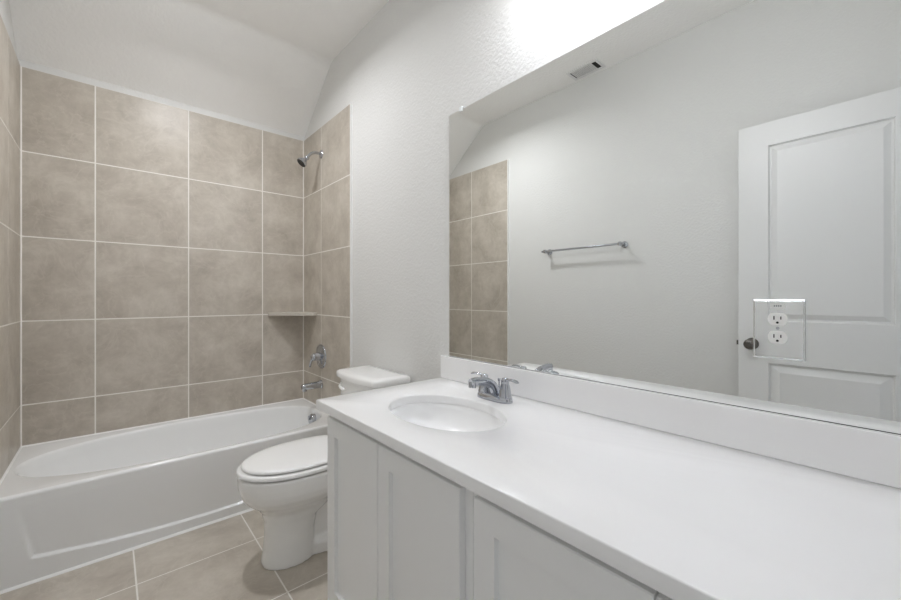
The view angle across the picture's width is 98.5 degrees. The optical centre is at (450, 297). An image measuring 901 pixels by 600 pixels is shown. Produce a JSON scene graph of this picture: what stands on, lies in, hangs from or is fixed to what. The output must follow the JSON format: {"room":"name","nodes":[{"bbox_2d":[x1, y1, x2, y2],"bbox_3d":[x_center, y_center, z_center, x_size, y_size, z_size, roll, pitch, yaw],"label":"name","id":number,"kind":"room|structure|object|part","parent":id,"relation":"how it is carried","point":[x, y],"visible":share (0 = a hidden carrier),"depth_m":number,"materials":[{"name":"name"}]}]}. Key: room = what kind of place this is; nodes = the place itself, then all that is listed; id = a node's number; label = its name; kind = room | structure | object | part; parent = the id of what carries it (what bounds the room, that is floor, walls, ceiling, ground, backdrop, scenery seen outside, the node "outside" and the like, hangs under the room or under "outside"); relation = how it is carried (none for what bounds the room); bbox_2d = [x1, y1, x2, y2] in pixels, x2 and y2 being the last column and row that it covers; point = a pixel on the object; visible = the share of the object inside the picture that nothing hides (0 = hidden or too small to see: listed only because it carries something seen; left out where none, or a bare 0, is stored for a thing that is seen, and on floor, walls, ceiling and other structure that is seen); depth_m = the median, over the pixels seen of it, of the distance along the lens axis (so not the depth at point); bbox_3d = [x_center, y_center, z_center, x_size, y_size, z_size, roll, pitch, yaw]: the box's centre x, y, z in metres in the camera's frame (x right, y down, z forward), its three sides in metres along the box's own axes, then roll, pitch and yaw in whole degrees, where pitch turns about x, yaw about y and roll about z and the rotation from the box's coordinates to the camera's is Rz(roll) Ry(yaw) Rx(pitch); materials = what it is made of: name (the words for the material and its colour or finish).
{"room":"bathroom","nodes":[
{"label":"bathroom","id":0,"kind":"room"},
{"bbox_2d":[0,0,16,55],"bbox_3d":[-1.298,-0.287,0.818,0.120,3.050,3.520,0,0,-41],"label":"wall","id":1,"kind":"structure","parent":0,"point":[5,13],"depth_m":1.89,"materials":[{"name":"white paint"}]},
{"bbox_2d":[0,15,19,479],"bbox_3d":[-2.057,-0.219,1.785,0.012,2.053,0.802,0,0,-41],"label":"wall tile","id":2,"kind":"structure","parent":1,"relation":"attached to","point":[9,63],"depth_m":1.84,"materials":[{"name":"beige tile"}]},
{"bbox_2d":[18,59,304,140],"bbox_3d":[-1.792,-0.287,2.647,1.550,3.050,0.117,0,0,-41],"label":"wall","id":3,"kind":"structure","parent":0,"point":[23,63],"depth_m":2.46,"materials":[{"name":"white paint"}]},
{"bbox_2d":[20,66,303,445],"bbox_3d":[-1.747,-0.218,2.596,1.524,2.054,0.016,0,0,-41],"label":"trim","id":4,"kind":"structure","parent":3,"relation":"attached to","point":[21,150],"depth_m":2.09,"materials":[{"name":"white tile"}]},
{"bbox_2d":[22,67,302,445],"bbox_3d":[-1.749,-0.219,2.598,1.518,2.053,0.012,0,0,-41],"label":"wall tile","id":5,"kind":"structure","parent":3,"relation":"attached to","point":[160,241],"depth_m":2.45,"materials":[{"name":"beige tile"}]},
{"bbox_2d":[0,510,327,599],"bbox_3d":[-0.436,1.194,1.101,1.550,0.012,2.570,0,0,-41],"label":"floor","id":6,"kind":"structure","parent":0,"point":[221,560],"depth_m":1.66,"materials":[{"name":"tile"}]},
{"bbox_2d":[0,398,330,593],"bbox_3d":[-1.501,0.995,2.316,1.546,0.385,0.762,0,0,-41],"label":"bathtub","id":7,"kind":"object","parent":6,"relation":"on","point":[67,504],"visible":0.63,"depth_m":1.93,"materials":[{"name":"white ceramic"}]},
{"bbox_3d":[-0.988,0.867,2.755,0.050,0.074,0.072,0,0,-41],"label":"overflow plate","id":8,"kind":"part","parent":7,"relation":"part of","materials":[{"name":"silver metal"}]},
{"bbox_2d":[236,365,410,570],"bbox_3d":[-0.620,0.793,1.897,0.758,0.790,0.436,0,0,-41],"label":"toilet","id":9,"kind":"object","parent":6,"relation":"on","point":[287,483],"visible":0.61,"depth_m":1.70,"materials":[{"name":"porcelain"},{"name":"plastic"}]},
{"bbox_3d":[-0.708,0.755,1.820,0.525,0.018,0.378,0,0,-41],"label":"seat","id":10,"kind":"part","parent":9,"relation":"part of","materials":[{"name":"white plastic"}]},
{"bbox_3d":[-0.630,0.979,1.889,0.726,0.418,0.374,0,0,-41],"label":"bowl","id":11,"kind":"part","parent":9,"relation":"part of","materials":[{"name":"white ceramic"}]},
{"bbox_3d":[-0.701,0.731,1.826,0.507,0.020,0.350,0,0,-41],"label":"seat lid","id":12,"kind":"part","parent":9,"relation":"part of","materials":[{"name":"white plastic"}]},
{"bbox_3d":[-0.423,0.607,2.070,0.221,0.342,0.404,0,0,-41],"label":"tank","id":13,"kind":"part","parent":9,"relation":"part of","materials":[{"name":"white ceramic"}]},
{"bbox_3d":[-0.428,0.418,2.066,0.247,0.040,0.436,0,0,-41],"label":"tank lid","id":14,"kind":"part","parent":9,"relation":"part of","materials":[{"name":"white ceramic"}]},
{"bbox_2d":[328,416,473,599],"bbox_3d":[0.009,0.795,1.326,0.581,0.784,0.747,0,0,-41],"label":"vanity cabinet","id":15,"kind":"object","parent":6,"relation":"on","point":[399,528],"visible":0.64,"depth_m":1.10,"materials":[{"name":"white paint"}]},
{"bbox_3d":[-0.324,0.765,1.280,0.018,0.666,0.350,0,0,-41],"label":"cabinet door","id":16,"kind":"part","parent":15,"relation":"part of","materials":[{"name":"white paint"}]},
{"bbox_3d":[-0.090,0.765,1.012,0.018,0.666,0.354,0,0,-41],"label":"cabinet door","id":17,"kind":"part","parent":15,"relation":"part of","materials":[{"name":"white paint"}]},
{"bbox_3d":[-0.183,0.750,1.158,0.033,0.694,0.747,0,0,-41],"label":"frame","id":18,"kind":"part","parent":15,"relation":"part of","materials":[{"name":"white paint"}]},
{"bbox_2d":[474,493,672,599],"bbox_3d":[0.515,0.795,0.750,0.581,0.784,0.785,0,0,-41],"label":"vanity cabinet","id":19,"kind":"object","parent":6,"relation":"on","point":[515,558],"visible":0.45,"depth_m":0.73,"materials":[{"name":"white paint"}]},
{"bbox_2d":[316,377,900,599],"bbox_3d":[0.251,0.388,1.029,0.609,0.030,1.552,0,0,-41],"label":"countertop","id":20,"kind":"structure","parent":19,"relation":"on","point":[685,518],"depth_m":0.72,"materials":[{"name":"white stone"}]},
{"bbox_2d":[391,402,503,431],"bbox_3d":[-0.020,0.458,1.281,0.358,0.110,0.504,0,0,-41],"label":"sink","id":21,"kind":"object","parent":20,"relation":"in","point":[442,416],"visible":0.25,"depth_m":1.44,"materials":[{"name":"white porcelain ceramic"}]},
{"bbox_2d":[468,372,518,403],"bbox_3d":[0.149,0.325,1.411,0.174,0.094,0.174,0,0,1],"label":"faucet","id":22,"kind":"object","parent":20,"relation":"on","point":[489,390],"visible":1,"depth_m":1.37,"materials":[{"name":"silver metal"}]},
{"bbox_3d":[0.114,0.322,1.467,0.047,0.077,0.087,0,0,-41],"label":"handle","id":23,"kind":"part","parent":22,"relation":"part of","materials":[{"name":"silver metal"}]},
{"bbox_3d":[0.123,0.322,1.381,0.154,0.087,0.036,0,0,-41],"label":"spout","id":24,"kind":"part","parent":22,"relation":"part of","materials":[{"name":"silver metal"}]},
{"bbox_3d":[0.160,0.361,1.414,0.060,0.023,0.158,0,0,-41],"label":"plate","id":25,"kind":"part","parent":22,"relation":"part of","materials":[{"name":"silver metal"}]},
{"bbox_3d":[0.207,0.322,1.361,0.047,0.077,0.087,0,0,-41],"label":"handle","id":26,"kind":"part","parent":22,"relation":"part of","materials":[{"name":"silver metal"}]},
{"bbox_3d":[0.425,0.765,0.426,0.018,0.666,0.370,0,0,-41],"label":"cabinet door","id":27,"kind":"part","parent":19,"relation":"part of","materials":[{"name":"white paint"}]},
{"bbox_2d":[9,0,388,136],"bbox_3d":[-0.671,-1.560,1.369,1.550,0.545,3.283,0,0,-41],"label":"ceiling","id":28,"kind":"structure","parent":0,"point":[267,63],"depth_m":2.33,"materials":[{"name":"white paint"}]},
{"bbox_2d":[305,0,664,382],"bbox_3d":[-0.042,-0.287,1.919,0.120,3.050,3.520,0,0,-41],"label":"wall","id":29,"kind":"structure","parent":0,"point":[413,65],"depth_m":1.97,"materials":[{"name":"white paint"}]},
{"bbox_2d":[304,104,349,403],"bbox_3d":[-0.904,-0.219,2.800,0.012,2.053,0.796,0,0,-41],"label":"wall tile","id":30,"kind":"structure","parent":29,"relation":"attached to","point":[326,178],"depth_m":2.74,"materials":[{"name":"beige tile"}]},
{"bbox_2d":[268,312,316,315],"bbox_3d":[-1.184,0.126,2.906,0.271,0.022,0.269,0,0,-41],"label":"corner shelf","id":31,"kind":"object","parent":30,"relation":"attached to","point":[269,313],"visible":1,"depth_m":2.89,"materials":[{"name":"beige stone"}]},
{"bbox_2d":[297,150,322,166],"bbox_3d":[-1.008,-0.999,2.781,0.176,0.150,0.072,0,0,-41],"label":"shower","id":32,"kind":"object","parent":30,"relation":"attached to","point":[302,161],"visible":1,"depth_m":2.75,"materials":[{"name":"silver metal"}]},
{"bbox_3d":[-0.988,-1.024,2.799,0.108,0.066,0.021,0,0,-41],"label":"shower arm","id":33,"kind":"part","parent":32,"relation":"part of","materials":[{"name":"silver metal"}]},
{"bbox_2d":[301,380,322,391],"bbox_3d":[-0.997,0.637,2.791,0.147,0.065,0.062,0,0,-41],"label":"tub spout","id":34,"kind":"object","parent":30,"relation":"attached to","point":[318,384],"visible":1,"depth_m":2.77,"materials":[{"name":"silver metal"}]},
{"bbox_2d":[309,344,325,367],"bbox_3d":[-0.972,0.433,2.813,0.080,0.176,0.176,0,0,-41],"label":"shower valve","id":35,"kind":"object","parent":30,"relation":"attached to","point":[319,356],"visible":1,"depth_m":2.80,"materials":[{"name":"silver metal"}]},
{"bbox_3d":[-0.984,0.456,2.816,0.064,0.107,0.081,0,0,-41],"label":"lever handle","id":36,"kind":"part","parent":35,"relation":"part of","materials":[{"name":"silver metal"}]},
{"bbox_2d":[350,103,351,366],"bbox_3d":[-0.640,-0.029,2.499,0.014,2.434,0.006,0,0,-41],"label":"trim","id":37,"kind":"structure","parent":29,"relation":"attached to","point":[350,103],"depth_m":2.50,"materials":[{"name":"white"}]},
{"bbox_2d":[441,355,900,488],"bbox_3d":[0.473,0.322,1.223,0.020,0.101,1.552,0,0,-41],"label":"backsplash","id":38,"kind":"structure","parent":29,"relation":"attached to","point":[874,456],"depth_m":0.97,"materials":[{"name":"white stone"}]},
{"bbox_2d":[449,0,900,434],"bbox_3d":[0.486,-0.286,1.219,0.008,1.114,1.490,0,0,-41],"label":"wall mirror","id":39,"kind":"object","parent":29,"relation":"attached to","point":[620,208],"visible":1,"depth_m":1.03,"materials":[{"name":"silver mirror"}]},
{"bbox_2d":[753,299,805,360],"bbox_3d":[0.760,0.075,0.899,0.010,0.138,0.093,0,0,-41],"label":"wall outlet","id":40,"kind":"object","parent":39,"relation":"attached to","point":[779,326],"visible":1,"depth_m":0.90,"materials":[{"name":"white plastic"}]},
{"bbox_2d":[768,331,787,343],"bbox_3d":[0.757,0.093,0.898,0.004,0.029,0.036,0,0,-41],"label":"receptacle","id":41,"kind":"object","parent":40,"relation":"attached to","point":[774,337],"depth_m":0.90,"materials":[{"name":"white plastic"}]},
{"bbox_2d":[768,313,787,325],"bbox_3d":[0.757,0.051,0.898,0.004,0.029,0.036,0,0,-41],"label":"receptacle","id":42,"kind":"object","parent":40,"relation":"attached to","point":[774,319],"depth_m":0.90,"materials":[{"name":"white plastic"}]}
]}

